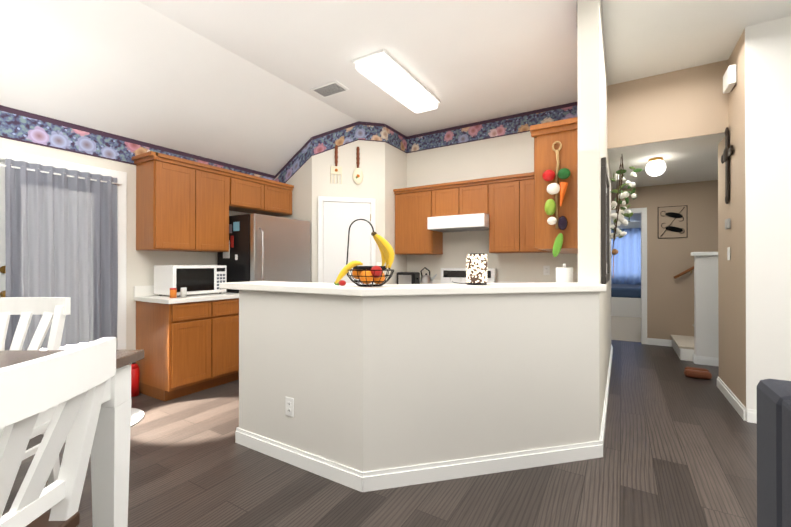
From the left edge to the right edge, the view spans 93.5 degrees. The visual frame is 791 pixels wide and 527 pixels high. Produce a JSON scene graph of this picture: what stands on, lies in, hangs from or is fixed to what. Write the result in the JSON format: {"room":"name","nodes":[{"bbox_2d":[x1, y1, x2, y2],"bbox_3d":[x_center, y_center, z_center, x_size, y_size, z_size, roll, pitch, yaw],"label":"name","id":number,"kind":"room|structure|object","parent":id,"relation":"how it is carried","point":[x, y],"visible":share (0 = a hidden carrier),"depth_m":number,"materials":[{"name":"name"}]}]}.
{"room":"kitchen","nodes":[
{"label":"kitchen","id":0,"kind":"room"},
{"bbox_2d":[0,137,250,363],"bbox_3d":[-3.314,0.015,2.430,0.120,2.440,6.250,0,0,31],"label":"wall","id":1,"kind":"structure","parent":0,"point":[140,267],"depth_m":3.59,"materials":[{"name":"white paint"}]},
{"bbox_2d":[0,161,109,350],"bbox_3d":[-2.832,0.223,3.148,0.127,2.022,0.792,0,0,31],"label":"entry door","id":2,"kind":"structure","parent":1,"relation":"in","point":[3,243],"depth_m":2.87,"materials":[{"name":"white wood"}]},
{"bbox_2d":[0,158,121,350],"bbox_3d":[-2.759,-0.052,3.123,0.071,1.480,0.810,0,0,31],"label":"door curtain","id":3,"kind":"object","parent":2,"relation":"hanging from","point":[61,233],"visible":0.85,"depth_m":3.10,"materials":[{"name":"grey fabric"}]},
{"bbox_2d":[0,149,126,349],"bbox_3d":[-2.857,0.185,3.164,0.138,2.105,0.950,0,0,31],"label":"door frame","id":4,"kind":"structure","parent":1,"relation":"attached to","point":[121,176],"depth_m":3.48,"materials":[{"name":"white wood"}]},
{"bbox_2d":[132,155,203,250],"bbox_3d":[-2.255,-0.561,3.718,0.349,0.863,0.447,0,0,31],"label":"upper cabinet","id":5,"kind":"object","parent":1,"relation":"attached to","point":[184,205],"depth_m":3.58,"materials":[{"name":"brown wood"}]},
{"bbox_2d":[184,167,231,251],"bbox_3d":[-2.085,-0.560,3.998,0.349,0.863,0.447,0,0,31],"label":"upper cabinet","id":6,"kind":"object","parent":1,"relation":"attached to","point":[217,183],"depth_m":3.97,"materials":[{"name":"brown wood"}]},
{"bbox_2d":[232,171,267,214],"bbox_3d":[-1.837,-0.814,4.406,0.349,0.353,0.507,0,0,31],"label":"upper cabinet","id":7,"kind":"object","parent":1,"relation":"attached to","point":[249,195],"depth_m":4.33,"materials":[{"name":"brown wood"}]},
{"bbox_2d":[264,183,293,216],"bbox_3d":[-1.625,-0.813,4.755,0.349,0.353,0.507,0,0,31],"label":"upper cabinet","id":8,"kind":"object","parent":1,"relation":"attached to","point":[279,194],"depth_m":4.71,"materials":[{"name":"brown wood"}]},
{"bbox_2d":[0,101,577,182],"bbox_3d":[-1.323,-1.414,1.957,3.780,0.905,7.500,0,0,31],"label":"trim","id":9,"kind":"structure","parent":1,"relation":"attached to","point":[24,126],"depth_m":4.47,"materials":[{"name":"multicoloured paper"}]},
{"bbox_2d":[0,0,357,175],"bbox_3d":[-2.520,-1.548,2.684,1.220,0.832,7.740,0,0,31],"label":"ceiling","id":10,"kind":"structure","parent":0,"point":[135,70],"depth_m":3.17,"materials":[{"name":"paint"}]},
{"bbox_2d":[277,140,406,283],"bbox_3d":[-0.708,-0.305,5.306,1.350,3.100,1.370,0,0,31],"label":"wall","id":11,"kind":"structure","parent":0,"point":[383,166],"depth_m":4.87,"materials":[{"name":"white paint"}]},
{"bbox_2d":[318,196,375,283],"bbox_3d":[-0.616,0.196,4.777,0.740,2.095,0.089,0,0,-14],"label":"pantry door","id":12,"kind":"structure","parent":11,"relation":"in","point":[337,216],"depth_m":4.79,"materials":[{"name":"white wood"}]},
{"bbox_2d":[331,145,362,184],"bbox_3d":[-0.624,-1.272,4.811,0.422,0.490,0.050,0,0,-14],"label":"fork","id":13,"kind":"object","parent":11,"relation":"attached to","point":[357,175],"visible":0.98,"depth_m":4.82,"materials":[{"name":"white wood"}]},
{"bbox_2d":[3,340,756,526],"bbox_3d":[1.190,1.263,1.779,8.750,0.060,9.820,0,0,31],"label":"floor","id":14,"kind":"structure","parent":0,"point":[679,448],"depth_m":2.13,"materials":[{"name":"brown wood"}]},
{"bbox_2d":[0,297,70,485],"bbox_3d":[-2.034,0.711,1.835,0.461,1.046,0.523,0,0,-2],"label":"chair","id":15,"kind":"object","parent":14,"relation":"on","point":[55,311],"visible":0.54,"depth_m":2.04,"materials":[{"name":"white paint"}]},
{"bbox_2d":[0,337,115,526],"bbox_3d":[-0.929,0.708,0.701,0.523,1.046,0.461,0,0,-2],"label":"chair","id":16,"kind":"object","parent":14,"relation":"on","point":[71,383],"visible":1,"depth_m":0.79,"materials":[{"name":"white paint"}]},
{"bbox_2d":[0,349,143,526],"bbox_3d":[-1.701,0.780,0.849,1.500,0.900,1.130,0,0,-2],"label":"dining table","id":17,"kind":"object","parent":14,"relation":"on","point":[110,456],"visible":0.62,"depth_m":1.32,"materials":[{"name":"white paint"}]},
{"bbox_2d":[64,408,143,442],"bbox_3d":[-2.297,1.230,2.867,0.600,0.011,0.600,0,0,31],"label":"rug","id":18,"kind":"object","parent":14,"relation":"on","point":[137,415],"visible":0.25,"depth_m":2.98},
{"bbox_2d":[131,362,138,396],"bbox_3d":[-2.457,1.063,3.492,0.084,0.349,0.092,0,0,31],"label":"fire extinguisher","id":19,"kind":"object","parent":14,"relation":"on","point":[134,379],"visible":0.75,"depth_m":3.47,"materials":[{"name":"red metal"}]},
{"bbox_2d":[134,285,238,401],"bbox_3d":[-2.051,0.730,3.778,0.632,1.020,0.810,0,0,31],"label":"base cabinet","id":20,"kind":"object","parent":14,"relation":"on","point":[188,344],"visible":0.83,"depth_m":3.51,"materials":[{"name":"brown wood"}]},
{"bbox_2d":[170,288,176,297],"bbox_3d":[-2.061,0.272,3.452,0.057,0.090,0.058,0,0,31],"label":"jar","id":21,"kind":"object","parent":20,"relation":"on","point":[173,292],"depth_m":3.43,"materials":[{"name":"orange glass"}]},
{"bbox_2d":[180,287,186,296],"bbox_3d":[-1.999,0.272,3.514,0.051,0.090,0.052,0,0,31],"label":"jar","id":22,"kind":"object","parent":20,"relation":"on","point":[183,291],"depth_m":3.50,"materials":[{"name":"white ceramic"}]},
{"bbox_2d":[154,265,226,296],"bbox_3d":[-2.102,0.169,3.840,0.369,0.300,0.560,0,0,31],"label":"microwave","id":23,"kind":"object","parent":20,"relation":"on","point":[199,279],"visible":0.83,"depth_m":3.67,"materials":[{"name":"white plastic"}]},
{"bbox_2d":[217,213,309,292],"bbox_3d":[-1.534,0.355,4.469,0.706,1.775,0.854,0,0,31],"label":"fridge","id":24,"kind":"object","parent":14,"relation":"on","point":[267,248],"visible":0.27,"depth_m":4.16,"materials":[{"name":"silver metal"}]},
{"bbox_2d":[441,268,495,283],"bbox_3d":[0.787,0.650,4.635,0.742,1.185,0.653,0,0,31],"label":"range","id":25,"kind":"object","parent":14,"relation":"on","point":[450,275],"visible":0.08,"depth_m":4.93,"materials":[{"name":"white metal"}]},
{"bbox_2d":[420,279,534,283],"bbox_3d":[0.758,0.733,4.694,1.782,1.020,0.642,0,0,31],"label":"base cabinet","id":26,"kind":"object","parent":14,"relation":"on","point":[436,281],"visible":0.02,"depth_m":4.69,"materials":[{"name":"brown wood"}]},
{"bbox_2d":[397,272,419,283],"bbox_3d":[0.184,0.220,5.083,0.305,0.206,0.182,0,0,31],"label":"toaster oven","id":27,"kind":"object","parent":26,"relation":"on","point":[408,277],"visible":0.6,"depth_m":5.01,"materials":[{"name":"black plastic"}]},
{"bbox_2d":[420,267,436,283],"bbox_3d":[0.438,0.184,4.930,0.245,0.278,0.176,0,0,31],"label":"kettle","id":28,"kind":"object","parent":26,"relation":"on","point":[426,279],"visible":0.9,"depth_m":4.89,"materials":[{"name":"silver metal"}]},
{"bbox_2d":[671,324,693,360],"bbox_3d":[5.062,0.612,4.489,2.740,1.260,0.925,0,0,31],"label":"stair steps","id":29,"kind":"structure","parent":14,"relation":"on","point":[683,346],"depth_m":4.90,"materials":[{"name":"white"}]},
{"bbox_2d":[684,367,711,379],"bbox_3d":[3.275,1.200,4.034,0.235,0.079,0.100,0,0,31],"label":"shoe","id":30,"kind":"object","parent":14,"relation":"on","point":[699,373],"depth_m":4.01,"materials":[{"name":"brown leather"}]},
{"bbox_2d":[757,379,790,526],"bbox_3d":[0.968,0.722,-0.056,1.022,1.010,2.450,0,0,31],"label":"sofa","id":31,"kind":"object","parent":14,"relation":"on","point":[773,452],"visible":1,"depth_m":1.09,"materials":[{"name":"grey fabric"}]},
{"bbox_3d":[0.610,0.779,3.431,2.007,0.920,2.954,0,0,31],"label":"base cabinet","id":32,"kind":"object","parent":14,"relation":"on","visible":0},
{"bbox_2d":[556,264,572,281],"bbox_3d":[1.312,0.159,2.890,0.140,0.314,0.140,0,0,31],"label":"paper towel","id":33,"kind":"object","parent":32,"relation":"on","point":[564,274],"visible":0.27,"depth_m":2.84,"materials":[{"name":"white paper"}]},
{"bbox_2d":[239,290,599,471],"bbox_3d":[0.133,0.708,2.517,2.140,1.055,1.160,0,0,31],"label":"wall","id":34,"kind":"structure","parent":0,"point":[369,383],"depth_m":2.20,"materials":[{"name":"white paint"}]},
{"bbox_2d":[285,397,293,416],"bbox_3d":[-0.659,0.890,2.311,0.070,0.114,0.010,0,0,31],"label":"outlet","id":35,"kind":"object","parent":34,"relation":"attached to","point":[289,406],"visible":1,"depth_m":2.31,"materials":[{"name":"white plastic"}]},
{"bbox_2d":[219,281,606,296],"bbox_3d":[0.135,0.157,2.648,2.350,0.043,1.465,0,0,31],"label":"bar","id":36,"kind":"object","parent":34,"relation":"on","point":[393,289],"visible":0.85,"depth_m":2.22,"materials":[{"name":"white"}]},
{"bbox_2d":[334,280,345,285],"bbox_3d":[-0.332,0.116,2.227,0.036,0.034,0.105,0,0,-39],"label":"vegetable","id":37,"kind":"object","parent":36,"relation":"on","point":[342,283],"visible":0.83,"depth_m":2.19,"materials":[{"name":"red food"}]},
{"bbox_2d":[335,219,394,286],"bbox_3d":[-0.178,-0.065,2.176,0.350,0.392,0.290,0,0,-24],"label":"fruit basket","id":38,"kind":"object","parent":36,"relation":"on","point":[366,276],"visible":1,"depth_m":2.15,"materials":[{"name":"black metal"}]},
{"bbox_2d":[452,253,486,284],"bbox_3d":[0.470,0.036,2.463,0.318,0.196,0.268,0,0,31],"label":"tissue box","id":39,"kind":"object","parent":36,"relation":"on","point":[476,268],"visible":0.98,"depth_m":2.30,"materials":[{"name":"white cardboard"}]},
{"bbox_2d":[235,338,756,491],"bbox_3d":[1.214,1.183,1.694,8.380,0.100,9.700,0,0,31],"label":"baseboard","id":40,"kind":"structure","parent":34,"relation":"attached to","point":[360,481],"depth_m":2.23,"materials":[{"name":"white wood"}]},
{"bbox_2d":[137,0,790,135],"bbox_3d":[1.735,-1.918,1.389,7.400,0.100,9.940,0,0,31],"label":"ceiling","id":41,"kind":"structure","parent":0,"point":[464,62],"depth_m":3.14,"materials":[{"name":"paint"}]},
{"bbox_2d":[310,81,349,97],"bbox_3d":[-0.700,-1.851,3.967,0.360,0.015,0.220,0,0,31],"label":"ceiling vent","id":42,"kind":"object","parent":41,"relation":"in","point":[330,89],"visible":1,"depth_m":3.95,"materials":[{"name":"white metal"}]},
{"bbox_2d":[352,49,440,112],"bbox_3d":[0.061,-1.812,3.832,0.340,0.094,1.200,0,0,31],"label":"ceiling light fixture","id":43,"kind":"object","parent":41,"relation":"attached to","point":[383,69],"visible":1,"depth_m":3.63,"materials":[{"name":"white paint"}]},
{"bbox_2d":[407,131,577,282],"bbox_3d":[1.232,-0.306,4.859,2.430,3.100,0.120,0,0,31],"label":"wall","id":44,"kind":"structure","parent":0,"point":[512,154],"depth_m":4.87,"materials":[{"name":"white paint"}]},
{"bbox_2d":[394,188,442,254],"bbox_3d":[0.317,-0.556,5.138,0.572,0.863,0.349,0,0,31],"label":"upper cabinet","id":45,"kind":"object","parent":44,"relation":"attached to","point":[413,206],"depth_m":4.99,"materials":[{"name":"brown wood"}]},
{"bbox_2d":[433,184,464,216],"bbox_3d":[0.743,-0.788,4.880,0.424,0.401,0.349,0,0,31],"label":"upper cabinet","id":46,"kind":"object","parent":44,"relation":"attached to","point":[448,199],"depth_m":4.72,"materials":[{"name":"brown wood"}]},
{"bbox_2d":[427,213,488,231],"bbox_3d":[0.846,-0.506,4.736,0.742,0.162,0.487,0,0,31],"label":"range hood","id":47,"kind":"object","parent":44,"relation":"attached to","point":[467,222],"visible":0.79,"depth_m":4.53,"materials":[{"name":"white metal"}]},
{"bbox_2d":[465,180,488,214],"bbox_3d":[1.022,-0.789,4.711,0.424,0.401,0.349,0,0,31],"label":"upper cabinet","id":48,"kind":"object","parent":44,"relation":"attached to","point":[476,191],"depth_m":4.53,"materials":[{"name":"brown wood"}]},
{"bbox_2d":[489,176,528,253],"bbox_3d":[1.383,-0.559,4.491,0.421,0.863,0.349,0,0,31],"label":"upper cabinet","id":49,"kind":"object","parent":44,"relation":"attached to","point":[505,203],"depth_m":4.34,"materials":[{"name":"brown wood"}]},
{"bbox_2d":[525,172,552,252],"bbox_3d":[1.642,-0.559,4.334,0.422,0.863,0.349,0,0,31],"label":"upper cabinet","id":50,"kind":"object","parent":44,"relation":"attached to","point":[529,180],"depth_m":4.21,"materials":[{"name":"brown wood"}]},
{"bbox_2d":[543,266,549,274],"bbox_3d":[1.800,0.082,4.436,0.070,0.114,0.010,0,0,31],"label":"outlet","id":51,"kind":"object","parent":44,"relation":"attached to","point":[546,270],"visible":1,"depth_m":4.43,"materials":[{"name":"white plastic"}]},
{"bbox_2d":[577,0,610,430],"bbox_3d":[2.136,-0.310,3.883,0.130,3.100,3.250,0,0,31],"label":"wall","id":52,"kind":"structure","parent":0,"point":[592,105],"depth_m":2.51,"materials":[{"name":"white paint"}]},
{"bbox_2d":[530,121,577,252],"bbox_3d":[1.402,-0.596,3.148,0.354,0.958,0.468,0,0,31],"label":"upper cabinet","id":53,"kind":"object","parent":52,"relation":"attached to","point":[564,132],"depth_m":2.95,"materials":[{"name":"brown wood"}]},
{"bbox_2d":[542,141,569,256],"bbox_3d":[1.252,-0.507,2.902,0.204,0.916,0.096,0,0,31],"label":"string","id":54,"kind":"object","parent":53,"relation":"hanging from","point":[551,208],"visible":0.96,"depth_m":2.89,"materials":[{"name":"multicoloured plastic"}]},
{"bbox_2d":[601,157,609,283],"bbox_3d":[1.685,-0.298,2.982,0.030,0.890,0.880,0,0,31],"label":"framed picture","id":55,"kind":"object","parent":52,"relation":"attached to","point":[605,246],"visible":0.98,"depth_m":2.61,"materials":[{"name":"grey metal"}]},
{"bbox_2d":[610,156,642,276],"bbox_3d":[2.704,-0.551,4.373,0.332,1.456,0.803,0,0,31],"label":"swag","id":56,"kind":"object","parent":52,"relation":"attached to","point":[616,203],"visible":1,"depth_m":4.33,"materials":[{"name":"white plant"}]},
{"bbox_2d":[611,316,640,341],"bbox_3d":[4.815,1.284,8.569,4.400,0.064,5.550,0,0,31],"label":"floor","id":57,"kind":"structure","parent":0,"point":[625,328],"depth_m":7.15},
{"bbox_2d":[611,284,640,317],"bbox_3d":[5.754,0.920,9.731,2.000,0.680,2.050,0,0,31],"label":"bed","id":58,"kind":"object","parent":57,"relation":"on","point":[625,300],"visible":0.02,"depth_m":8.77,"materials":[{"name":"white"}]},
{"bbox_2d":[611,222,640,228],"bbox_3d":[6.224,0.044,10.894,4.400,2.440,0.120,0,0,31],"label":"wall","id":59,"kind":"structure","parent":0,"point":[632,225],"depth_m":10.56,"materials":[{"name":"white paint"}]},
{"bbox_2d":[611,228,640,284],"bbox_3d":[6.430,0.013,10.558,1.900,2.000,0.060,0,0,31],"label":"curtain","id":60,"kind":"object","parent":59,"relation":"attached to","point":[627,262],"visible":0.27,"depth_m":10.51,"materials":[{"name":"blue fabric"}]},
{"bbox_2d":[611,214,640,222],"bbox_3d":[4.815,-1.234,8.577,4.400,0.100,5.550,0,0,31],"label":"ceiling","id":61,"kind":"structure","parent":0,"point":[635,218],"depth_m":9.76,"materials":[{"name":"paint"}]},
{"bbox_2d":[611,180,717,339],"bbox_3d":[4.455,-0.304,5.476,4.800,3.100,0.120,0,0,31],"label":"wall","id":62,"kind":"structure","parent":0,"point":[670,305],"depth_m":5.58,"materials":[{"name":"beige paint"}]},
{"bbox_2d":[611,208,646,343],"bbox_3d":[3.501,0.193,6.043,0.960,2.110,0.138,0,0,31],"label":"door frame","id":63,"kind":"structure","parent":62,"relation":"attached to","point":[643,211],"depth_m":5.76,"materials":[{"name":"white wood"}]},
{"bbox_2d":[658,205,686,238],"bbox_3d":[4.148,-0.618,5.579,0.359,0.478,0.012,0,0,31],"label":"metal wall art","id":64,"kind":"object","parent":62,"relation":"attached to","point":[675,216],"visible":1,"depth_m":5.57,"materials":[{"name":"black metal"}]},
{"bbox_2d":[674,266,693,278],"bbox_3d":[5.032,-0.512,4.981,2.122,1.485,0.053,0,0,31],"label":"handrail","id":65,"kind":"object","parent":62,"relation":"attached to","point":[684,272],"visible":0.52,"depth_m":5.43,"materials":[{"name":"brown wood"}]},
{"bbox_2d":[607,60,728,188],"bbox_3d":[4.346,-1.529,4.039,3.490,0.660,2.458,0,0,31],"label":"ceiling","id":66,"kind":"structure","parent":0,"point":[678,121],"depth_m":3.73,"materials":[{"name":"paint"}]},
{"bbox_2d":[646,157,665,175],"bbox_3d":[2.977,-1.098,4.259,0.190,0.199,0.190,0,0,31],"label":"globe ceiling light","id":67,"kind":"object","parent":66,"relation":"attached to","point":[655,166],"visible":1,"depth_m":4.20,"materials":[{"name":"white glass"}]},
{"bbox_2d":[691,252,718,357],"bbox_3d":[4.846,0.548,4.007,2.610,1.385,0.180,0,0,31],"label":"wall","id":68,"kind":"structure","parent":0,"point":[706,335],"depth_m":4.57,"materials":[{"name":"white paint"}]},
{"bbox_2d":[718,22,767,420],"bbox_3d":[3.059,-0.312,3.314,0.122,3.100,0.984,0,0,31],"label":"wall","id":69,"kind":"structure","parent":0,"point":[742,298],"depth_m":2.93,"materials":[{"name":"beige paint"}]},
{"bbox_2d":[721,127,733,203],"bbox_3d":[3.001,-0.886,3.377,0.042,0.700,0.410,0,0,31],"label":"art","id":70,"kind":"object","parent":69,"relation":"attached to","point":[727,153],"visible":1,"depth_m":3.35,"materials":[{"name":"grey metal"}]},
{"bbox_2d":[725,218,730,228],"bbox_3d":[3.001,-0.357,3.364,0.023,0.090,0.100,0,0,31],"label":"thermostat","id":71,"kind":"object","parent":69,"relation":"attached to","point":[727,223],"visible":1,"depth_m":3.33,"materials":[{"name":"grey plastic"}]},
{"bbox_2d":[727,247,729,259],"bbox_3d":[3.008,-0.089,3.365,0.013,0.115,0.070,0,0,31],"label":"light switch","id":72,"kind":"object","parent":69,"relation":"attached to","point":[728,253],"visible":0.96,"depth_m":3.36,"materials":[{"name":"white plastic"}]},
{"bbox_2d":[723,64,736,93],"bbox_3d":[2.906,-1.602,3.239,0.051,0.160,0.220,0,0,31],"label":"door chime","id":73,"kind":"object","parent":69,"relation":"attached to","point":[729,78],"visible":1,"depth_m":3.17,"materials":[{"name":"white paint"}]},
{"bbox_2d":[766,16,790,380],"bbox_3d":[4.338,-0.316,2.037,3.390,3.100,0.120,0,0,31],"label":"wall","id":74,"kind":"structure","parent":0,"point":[778,56],"depth_m":2.83,"materials":[{"name":"white paint"}]}
]}

